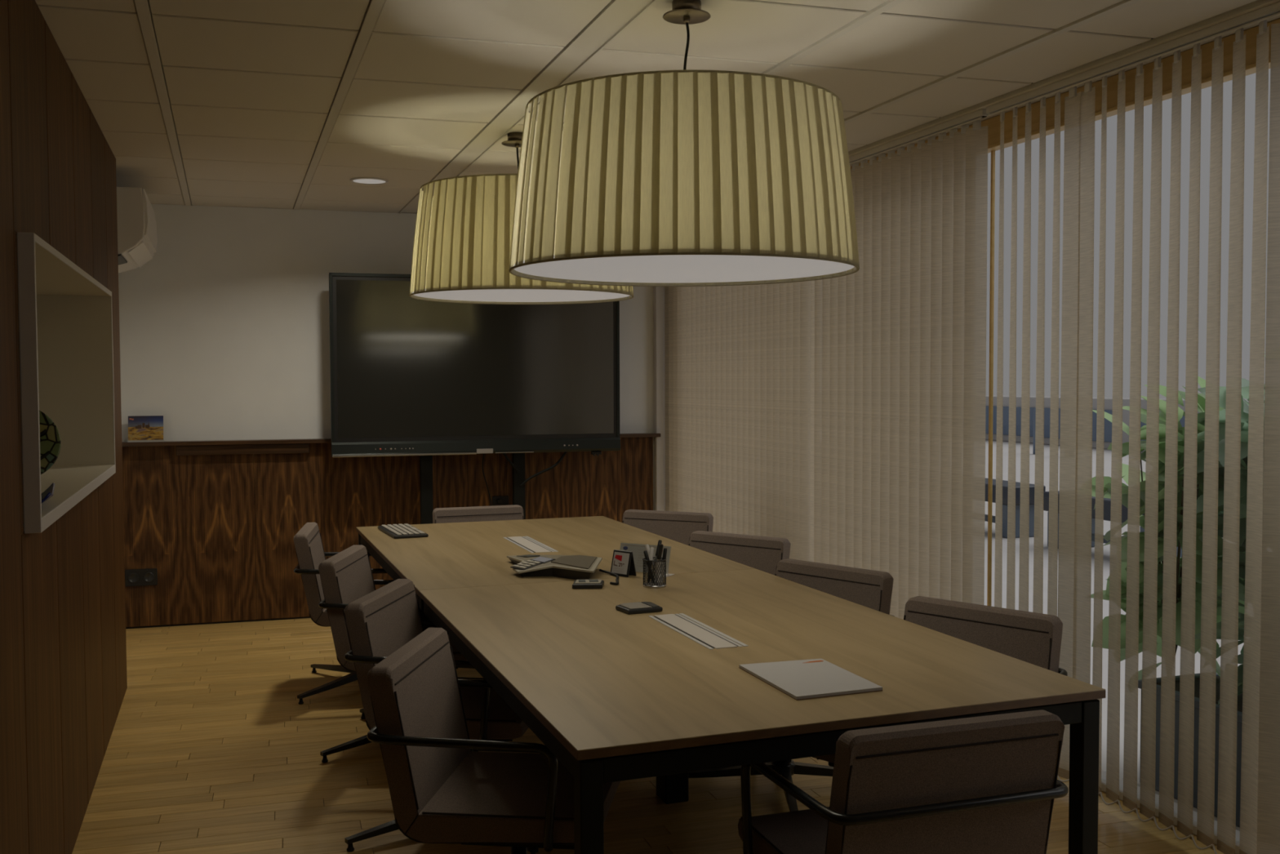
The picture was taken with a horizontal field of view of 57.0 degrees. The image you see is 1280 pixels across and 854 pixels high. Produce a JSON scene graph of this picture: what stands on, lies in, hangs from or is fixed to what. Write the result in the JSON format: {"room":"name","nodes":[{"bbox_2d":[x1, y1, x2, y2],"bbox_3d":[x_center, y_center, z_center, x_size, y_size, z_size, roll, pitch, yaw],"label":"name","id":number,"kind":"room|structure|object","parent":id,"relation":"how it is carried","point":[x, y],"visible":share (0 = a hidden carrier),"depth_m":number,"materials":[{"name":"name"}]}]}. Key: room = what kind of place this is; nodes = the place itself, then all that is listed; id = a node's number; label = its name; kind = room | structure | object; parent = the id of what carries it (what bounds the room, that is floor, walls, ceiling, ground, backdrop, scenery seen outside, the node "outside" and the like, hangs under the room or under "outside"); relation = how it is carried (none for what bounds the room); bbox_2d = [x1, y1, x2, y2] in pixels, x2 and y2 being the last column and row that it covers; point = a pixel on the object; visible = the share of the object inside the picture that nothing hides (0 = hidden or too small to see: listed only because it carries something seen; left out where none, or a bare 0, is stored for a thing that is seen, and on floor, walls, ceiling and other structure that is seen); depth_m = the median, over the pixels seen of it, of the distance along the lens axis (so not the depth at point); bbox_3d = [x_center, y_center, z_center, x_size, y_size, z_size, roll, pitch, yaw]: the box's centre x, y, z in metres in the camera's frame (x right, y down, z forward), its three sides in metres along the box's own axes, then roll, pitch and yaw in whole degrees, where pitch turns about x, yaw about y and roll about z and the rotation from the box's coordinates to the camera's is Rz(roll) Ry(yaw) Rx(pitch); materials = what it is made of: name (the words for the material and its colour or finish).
{"room":"conference room","nodes":[
{"label":"conference room","id":0,"kind":"room"},
{"bbox_2d":[0,0,127,853],"bbox_3d":[-1.204,0.151,1.760,0.120,2.600,8.502,-1,2,-19],"label":"wall","id":1,"kind":"structure","parent":0,"point":[64,679],"depth_m":3.47,"materials":[{"name":"brown wood"}]},
{"bbox_2d":[16,231,115,533],"bbox_3d":[-2.108,-0.146,3.933,0.470,0.767,2.108,-1,2,-19],"label":"display niche","id":2,"kind":"object","parent":1,"relation":"attached to","point":[65,314],"visible":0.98,"depth_m":4.90,"materials":[{"name":"beige paint"}]},
{"bbox_2d":[40,482,54,503],"bbox_3d":[-1.727,0.199,3.316,0.139,0.056,0.341,-1,3,-25],"label":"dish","id":3,"kind":"object","parent":2,"relation":"on","point":[48,493],"visible":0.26,"depth_m":3.39,"materials":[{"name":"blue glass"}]},
{"bbox_2d":[39,410,61,474],"bbox_3d":[-2.220,0.056,4.215,0.267,0.270,0.118,-1,2,-19],"label":"decorative sphere","id":4,"kind":"object","parent":2,"relation":"on","point":[50,437],"visible":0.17,"depth_m":4.26,"materials":[{"name":"green glass"}]},
{"bbox_2d":[118,204,653,628],"bbox_3d":[-1.552,-0.088,7.734,4.150,2.600,0.150,-1,2,-17],"label":"wall","id":5,"kind":"structure","parent":0,"point":[224,332],"depth_m":7.43,"materials":[{"name":"brown wood"}]},
{"bbox_2d":[124,568,157,586],"bbox_3d":[-3.059,0.923,7.236,0.184,0.104,0.016,-1,2,-17],"label":"double outlet","id":6,"kind":"object","parent":5,"relation":"attached to","point":[148,576],"visible":1,"depth_m":7.23,"materials":[{"name":"black plastic"}]},
{"bbox_2d":[176,443,309,455],"bbox_3d":[-2.474,0.139,7.365,0.785,0.062,0.046,-1,2,-17],"label":"trim","id":7,"kind":"structure","parent":5,"relation":"attached to","point":[244,449],"depth_m":7.34,"materials":[{"name":"brown wood"}]},
{"bbox_2d":[121,432,661,446],"bbox_3d":[-1.528,0.080,7.648,3.460,0.024,0.100,-1,2,-17],"label":"trim","id":8,"kind":"structure","parent":5,"relation":"attached to","point":[642,434],"depth_m":7.33,"materials":[{"name":"brown wood"}]},
{"bbox_2d":[127,415,164,442],"bbox_3d":[-3.014,0.012,7.192,0.204,0.159,0.030,-1,2,-17],"label":"postcard","id":9,"kind":"object","parent":8,"relation":"on","point":[141,428],"visible":1,"depth_m":7.20,"materials":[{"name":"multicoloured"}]},
{"bbox_2d":[492,495,508,505],"bbox_3d":[-0.925,0.491,7.844,0.110,0.060,0.040,-1,2,-17],"label":"wall socket","id":10,"kind":"object","parent":5,"relation":"attached to","point":[503,500],"visible":1,"depth_m":7.85,"materials":[{"name":"black plastic"}]},
{"bbox_2d":[653,286,665,511],"bbox_3d":[0.137,-0.109,8.159,0.070,2.595,0.060,-1,2,-17],"label":"trim","id":11,"kind":"structure","parent":5,"relation":"attached to","point":[659,291],"depth_m":8.13,"materials":[{"name":"white paint"}]},
{"bbox_2d":[71,617,1223,853],"bbox_3d":[0.023,1.431,3.296,3.960,0.090,10.500,-1,2,-19],"label":"floor","id":12,"kind":"structure","parent":0,"point":[212,748],"depth_m":4.43,"materials":[{"name":"brown wood"}]},
{"bbox_2d":[293,522,386,704],"bbox_3d":[-1.355,0.890,5.873,0.652,0.793,0.638,-1,2,-10],"label":"chair","id":13,"kind":"object","parent":12,"relation":"on","point":[308,541],"visible":0.44,"depth_m":5.59,"materials":[{"name":"beige fabric"}]},
{"bbox_2d":[318,544,474,762],"bbox_3d":[-0.956,0.925,4.977,0.652,0.793,0.638,0,2,1],"label":"chair","id":14,"kind":"object","parent":12,"relation":"on","point":[346,576],"visible":0.38,"depth_m":4.74,"materials":[{"name":"beige fabric"}]},
{"bbox_2d":[343,578,538,853],"bbox_3d":[-0.605,0.961,4.053,0.652,0.793,0.638,0,2,8],"label":"chair","id":15,"kind":"object","parent":12,"relation":"on","point":[383,620],"visible":0.49,"depth_m":3.86,"materials":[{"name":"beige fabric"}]},
{"bbox_2d":[419,453,525,524],"bbox_3d":[-1.061,0.345,7.504,0.740,1.750,0.470,-1,2,-17],"label":"stand","id":16,"kind":"object","parent":12,"relation":"on","point":[517,459],"visible":0.06,"depth_m":7.59,"materials":[{"name":"black metal"}]},
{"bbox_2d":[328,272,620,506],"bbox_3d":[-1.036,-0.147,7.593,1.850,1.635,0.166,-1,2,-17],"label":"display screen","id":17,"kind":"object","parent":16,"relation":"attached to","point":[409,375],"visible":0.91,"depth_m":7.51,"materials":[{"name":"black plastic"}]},
{"bbox_2d":[432,504,524,523],"bbox_3d":[-0.824,0.863,6.494,0.638,0.793,0.652,-1,2,-20],"label":"chair","id":18,"kind":"object","parent":12,"relation":"on","point":[514,512],"visible":0.09,"depth_m":6.72,"materials":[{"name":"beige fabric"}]},
{"bbox_2d":[366,627,620,853],"bbox_3d":[-0.337,0.994,3.204,0.652,0.793,0.638,0,2,7],"label":"chair","id":19,"kind":"object","parent":12,"relation":"on","point":[442,790],"visible":0.8,"depth_m":3.04,"materials":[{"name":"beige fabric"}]},
{"bbox_2d":[622,509,713,545],"bbox_3d":[0.031,0.871,6.224,0.638,0.793,0.652,1,3,25],"label":"chair","id":20,"kind":"object","parent":12,"relation":"on","point":[678,526],"visible":0.09,"depth_m":6.42,"materials":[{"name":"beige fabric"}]},
{"bbox_2d":[355,515,1106,853],"bbox_3d":[-0.171,0.962,4.620,1.378,0.743,4.033,-1,2,-20],"label":"conference table","id":21,"kind":"object","parent":12,"relation":"on","point":[615,695],"visible":0.96,"depth_m":3.28,"materials":[{"name":"brown wood"}]},
{"bbox_2d":[377,523,428,538],"bbox_3d":[-1.212,0.529,6.015,0.170,0.022,0.430,-1,3,-23],"label":"keyboard","id":22,"kind":"object","parent":21,"relation":"on","point":[395,531],"visible":1,"depth_m":5.92,"materials":[{"name":"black plastic"}]},
{"bbox_2d":[506,554,618,585],"bbox_3d":[-0.329,0.558,4.757,0.385,0.057,0.727,-1,2,-19],"label":"phone","id":23,"kind":"object","parent":21,"relation":"on","point":[569,566],"visible":1,"depth_m":4.66,"materials":[{"name":"black plastic"}]},
{"bbox_2d":[551,555,596,568],"bbox_3d":[-0.271,0.540,4.716,0.169,0.010,0.345,0,2,4],"label":"speaker grille","id":24,"kind":"object","parent":23,"relation":"attached to","point":[567,562],"depth_m":4.69,"materials":[{"name":"fabric"}]},
{"bbox_2d":[572,578,604,588],"bbox_3d":[-0.195,0.589,4.431,0.124,0.023,0.102,0,2,-5],"label":"microphone","id":25,"kind":"object","parent":21,"relation":"on","point":[593,583],"visible":1,"depth_m":4.39,"materials":[{"name":"black plastic"}]},
{"bbox_2d":[574,578,601,583],"bbox_3d":[-0.194,0.581,4.432,0.105,0.002,0.084,0,2,-5],"label":"grille","id":26,"kind":"object","parent":25,"relation":"attached to","point":[593,580],"depth_m":4.42,"materials":[{"name":"beige"}]},
{"bbox_2d":[609,549,636,577],"bbox_3d":[-0.067,0.540,4.686,0.096,0.099,0.054,2,3,41],"label":"desk calendar","id":27,"kind":"object","parent":21,"relation":"on","point":[623,562],"visible":1,"depth_m":4.67,"materials":[{"name":"white paper"}]},
{"bbox_2d":[615,601,662,614],"bbox_3d":[-0.004,0.608,3.976,0.135,0.019,0.120,-1,3,-25],"label":"handset","id":28,"kind":"object","parent":21,"relation":"on","point":[637,607],"visible":1,"depth_m":3.94,"materials":[{"name":"black plastic"}]},
{"bbox_2d":[619,542,674,577],"bbox_3d":[0.010,0.530,4.731,0.254,0.115,0.081,1,3,30],"label":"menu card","id":29,"kind":"object","parent":21,"relation":"on","point":[637,549],"visible":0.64,"depth_m":4.76,"materials":[{"name":"grey paper"}]},
{"bbox_2d":[642,556,666,588],"bbox_3d":[0.055,0.547,4.435,0.091,0.105,0.091,-1,2,-19],"label":"pen cup","id":30,"kind":"object","parent":21,"relation":"on","point":[656,584],"visible":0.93,"depth_m":4.40,"materials":[{"name":"black metal"}]},
{"bbox_2d":[643,550,654,583],"bbox_3d":[0.034,0.525,4.418,0.042,0.125,0.014,0,2,5],"label":"pen","id":31,"kind":"object","parent":30,"relation":"in","point":[646,554],"visible":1,"depth_m":4.41,"materials":[{"name":"black plastic"}]},
{"bbox_2d":[647,546,653,582],"bbox_3d":[0.039,0.519,4.440,0.015,0.134,0.034,2,3,41],"label":"pen","id":32,"kind":"object","parent":30,"relation":"in","point":[651,549],"visible":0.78,"depth_m":4.44,"materials":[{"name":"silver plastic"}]},
{"bbox_2d":[644,543,657,579],"bbox_3d":[0.046,0.514,4.459,0.055,0.143,0.016,1,2,20],"label":"pen","id":33,"kind":"object","parent":30,"relation":"in","point":[647,548],"visible":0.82,"depth_m":4.46,"materials":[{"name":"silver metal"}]},
{"bbox_2d":[650,539,662,581],"bbox_3d":[0.061,0.506,4.460,0.048,0.159,0.017,-1,2,-19],"label":"pen","id":34,"kind":"object","parent":30,"relation":"in","point":[659,540],"visible":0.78,"depth_m":4.45,"materials":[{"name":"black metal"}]},
{"bbox_2d":[653,543,663,582],"bbox_3d":[0.069,0.511,4.421,0.015,0.152,0.058,-2,3,-33],"label":"pen","id":35,"kind":"object","parent":30,"relation":"in","point":[660,548],"visible":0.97,"depth_m":4.41,"materials":[{"name":"grey plastic"}]},
{"bbox_2d":[657,542,661,582],"bbox_3d":[0.073,0.512,4.444,0.015,0.147,0.045,0,2,10],"label":"pen","id":36,"kind":"object","parent":30,"relation":"in","point":[659,544],"visible":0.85,"depth_m":4.43,"materials":[{"name":"grey plastic"}]},
{"bbox_2d":[660,547,666,582],"bbox_3d":[0.089,0.520,4.434,0.029,0.132,0.016,1,2,21],"label":"pen","id":37,"kind":"object","parent":30,"relation":"in","point":[664,552],"visible":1,"depth_m":4.43,"materials":[{"name":"grey plastic"}]},
{"bbox_2d":[738,658,882,700],"bbox_3d":[0.437,0.649,3.057,0.241,0.009,0.342,-1,2,-19],"label":"pad","id":38,"kind":"object","parent":21,"relation":"on","point":[801,679],"visible":1,"depth_m":3.02,"materials":[{"name":"grey paper"}]},
{"bbox_2d":[688,530,791,574],"bbox_3d":[0.288,0.908,5.280,0.638,0.793,0.652,2,3,37],"label":"chair","id":39,"kind":"object","parent":12,"relation":"on","point":[763,553],"visible":0.07,"depth_m":5.43,"materials":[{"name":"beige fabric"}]},
{"bbox_2d":[688,558,894,811],"bbox_3d":[0.540,0.943,4.393,0.652,0.793,0.638,-2,3,-44],"label":"chair","id":40,"kind":"object","parent":12,"relation":"on","point":[871,588],"visible":0.24,"depth_m":4.42,"materials":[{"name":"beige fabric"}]},
{"bbox_2d":[737,709,1068,853],"bbox_3d":[0.571,1.008,2.780,0.638,0.793,0.652,-1,2,-18],"label":"chair","id":41,"kind":"object","parent":12,"relation":"on","point":[988,784],"visible":0.98,"depth_m":2.49,"materials":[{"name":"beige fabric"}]},
{"bbox_2d":[812,595,1067,767],"bbox_3d":[0.882,0.975,3.564,0.638,0.793,0.652,2,3,45],"label":"chair","id":42,"kind":"object","parent":12,"relation":"on","point":[1032,637],"visible":0.21,"depth_m":3.67,"materials":[{"name":"beige fabric"}]},
{"bbox_2d":[35,0,1279,213],"bbox_3d":[0.020,-1.269,3.183,4.070,0.126,10.713,-1,2,-19],"label":"ceiling","id":43,"kind":"structure","parent":0,"point":[259,104],"depth_m":4.05,"materials":[{"name":"white"}]},
{"bbox_2d":[350,177,388,184],"bbox_3d":[-1.467,-1.333,6.394,0.204,0.006,0.204,-1,2,-19],"label":"recessed light","id":44,"kind":"object","parent":43,"relation":"in","point":[365,180],"visible":1,"depth_m":6.38,"materials":[{"name":"white paint"}]},
{"bbox_2d":[409,132,633,304],"bbox_3d":[-0.523,-0.935,5.233,0.989,0.719,0.989,-1,2,-19],"label":"pendant lamp","id":45,"kind":"object","parent":43,"relation":"hanging from","point":[463,237],"visible":0.62,"depth_m":4.84,"materials":[{"name":"white fabric"}]},
{"bbox_2d":[412,288,629,302],"bbox_3d":[-0.522,-0.590,5.247,0.964,0.006,0.964,-1,2,-19],"label":"diffuser","id":46,"kind":"object","parent":45,"relation":"attached to","point":[431,295],"depth_m":5.27,"materials":[{"name":"white"}]},
{"bbox_2d":[509,0,859,286],"bbox_3d":[0.126,-0.837,3.439,1.015,0.774,1.015,-1,2,-19],"label":"pendant lamp","id":47,"kind":"object","parent":43,"relation":"hanging from","point":[662,178],"visible":1,"depth_m":3.03,"materials":[{"name":"white fabric"}]},
{"bbox_2d":[513,254,854,283],"bbox_3d":[0.127,-0.465,3.454,0.990,0.006,0.990,-1,2,-19],"label":"diffuser","id":48,"kind":"object","parent":47,"relation":"attached to","point":[564,268],"depth_m":3.43,"materials":[{"name":"white"}]},
{"bbox_3d":[-3.003,-0.032,6.471,0.100,2.600,2.210,-1,2,-19],"label":"wall","id":49,"kind":"structure","parent":0,"visible":0},
{"bbox_2d":[116,186,157,272],"bbox_3d":[-2.783,-1.043,6.374,0.280,0.374,0.883,-1,2,-19],"label":"air conditioner","id":50,"kind":"object","parent":49,"relation":"attached to","point":[137,237],"visible":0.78,"depth_m":5.99,"materials":[{"name":"white plastic"}]},
{"bbox_2d":[117,254,127,265],"bbox_3d":[-2.736,-0.864,6.143,0.095,0.034,0.403,-1,2,-19],"label":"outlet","id":51,"kind":"object","parent":50,"relation":"attached to","point":[122,259],"depth_m":6.17,"materials":[{"name":"black plastic"}]},
{"bbox_3d":[1.914,0.056,3.848,0.140,2.600,10.400,-1,2,-19],"label":"wall","id":52,"kind":"structure","parent":0,"visible":0},
{"bbox_2d":[850,17,1279,853],"bbox_3d":[1.598,0.028,4.664,0.120,2.593,7.150,-1,2,-19],"label":"window","id":53,"kind":"structure","parent":52,"relation":"in","point":[993,123],"depth_m":4.27,"materials":[{"name":"brown wood"}]},
{"bbox_2d":[664,108,988,619],"bbox_3d":[0.796,-0.066,6.477,0.070,2.549,3.615,-1,2,-19],"label":"vertical blind","id":54,"kind":"object","parent":53,"relation":"attached to","point":[842,419],"visible":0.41,"depth_m":5.59,"materials":[{"name":"beige fabric"}]},
{"bbox_2d":[986,1,1279,853],"bbox_3d":[2.010,0.076,2.992,0.051,2.560,3.720,-1,2,-19],"label":"vertical blind","id":55,"kind":"object","parent":53,"relation":"attached to","point":[1260,805],"visible":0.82,"depth_m":3.88,"materials":[{"name":"beige fabric"}]},
{"label":"outside","id":56,"kind":"structure","parent":0,"visible":0},
{"bbox_2d":[984,440,1244,831],"bbox_3d":[22.395,0.329,31.658,56.920,0.170,95.000,-1,2,-19],"label":"pavement","id":57,"kind":"structure","parent":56,"point":[1107,453],"depth_m":9.60,"materials":[{"name":"concrete"}]},
{"bbox_2d":[984,477,1045,537],"bbox_3d":[3.619,0.823,12.473,0.440,0.520,1.500,-1,2,-19],"label":"bench","id":58,"kind":"object","parent":57,"relation":"on","point":[1005,483],"visible":0.08,"depth_m":11.80,"materials":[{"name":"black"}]},
{"bbox_2d":[1032,408,1035,454],"bbox_3d":[8.341,0.087,24.739,0.180,0.970,0.180,-1,2,-19],"label":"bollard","id":59,"kind":"object","parent":57,"relation":"on","point":[1034,410],"visible":0.18,"depth_m":24.71,"materials":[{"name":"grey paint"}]},
{"bbox_2d":[1043,490,1182,557],"bbox_3d":[4.277,0.897,10.585,0.440,0.520,1.500,-1,2,-19],"label":"bench","id":60,"kind":"object","parent":57,"relation":"on","point":[1107,501],"visible":0.06,"depth_m":10.56,"materials":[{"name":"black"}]},
{"bbox_2d":[985,395,1248,452],"bbox_3d":[9.044,-0.240,30.693,0.350,1.140,48.000,-1,2,-19],"label":"wall","id":61,"kind":"structure","parent":57,"relation":"on","point":[1108,402],"depth_m":28.23,"materials":[{"name":"concrete"}]},
{"bbox_2d":[1137,679,1142,746],"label":"planter","id":62,"kind":"object","parent":57,"relation":"on","point":[1140,682],"depth_m":4.63,"materials":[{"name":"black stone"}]},
{"bbox_2d":[1090,376,1244,679],"bbox_3d":[2.135,0.414,4.716,0.766,1.269,0.861,-1,2,-19],"label":"tree","id":63,"kind":"object","parent":62,"relation":"in","point":[1162,389],"visible":0.3,"depth_m":4.64,"materials":[{"name":"green plant"}]},
{"bbox_2d":[1155,677,1160,791],"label":"planter","id":64,"kind":"object","parent":57,"relation":"on","point":[1158,679],"depth_m":4.55,"materials":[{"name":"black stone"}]},
{"bbox_2d":[1173,675,1179,799],"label":"planter","id":65,"kind":"object","parent":57,"relation":"on","point":[1177,677],"depth_m":4.46,"materials":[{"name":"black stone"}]},
{"bbox_2d":[1193,673,1199,808],"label":"planter","id":66,"kind":"object","parent":57,"relation":"on","point":[1197,691],"depth_m":4.37,"materials":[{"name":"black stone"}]},
{"bbox_2d":[1213,672,1220,817],"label":"planter","id":67,"kind":"object","parent":57,"relation":"on","point":[1218,678],"depth_m":4.28,"materials":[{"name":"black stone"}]},
{"bbox_2d":[1177,377,1265,704],"bbox_3d":[2.343,0.452,4.305,0.745,1.274,0.737,1,3,31],"label":"tree","id":68,"kind":"object","parent":67,"relation":"in","point":[1245,383],"visible":0.11,"depth_m":4.31,"materials":[{"name":"green plant"}]},
{"bbox_2d":[1235,693,1242,826],"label":"planter","id":69,"kind":"object","parent":57,"relation":"on","point":[1239,717],"depth_m":4.19,"materials":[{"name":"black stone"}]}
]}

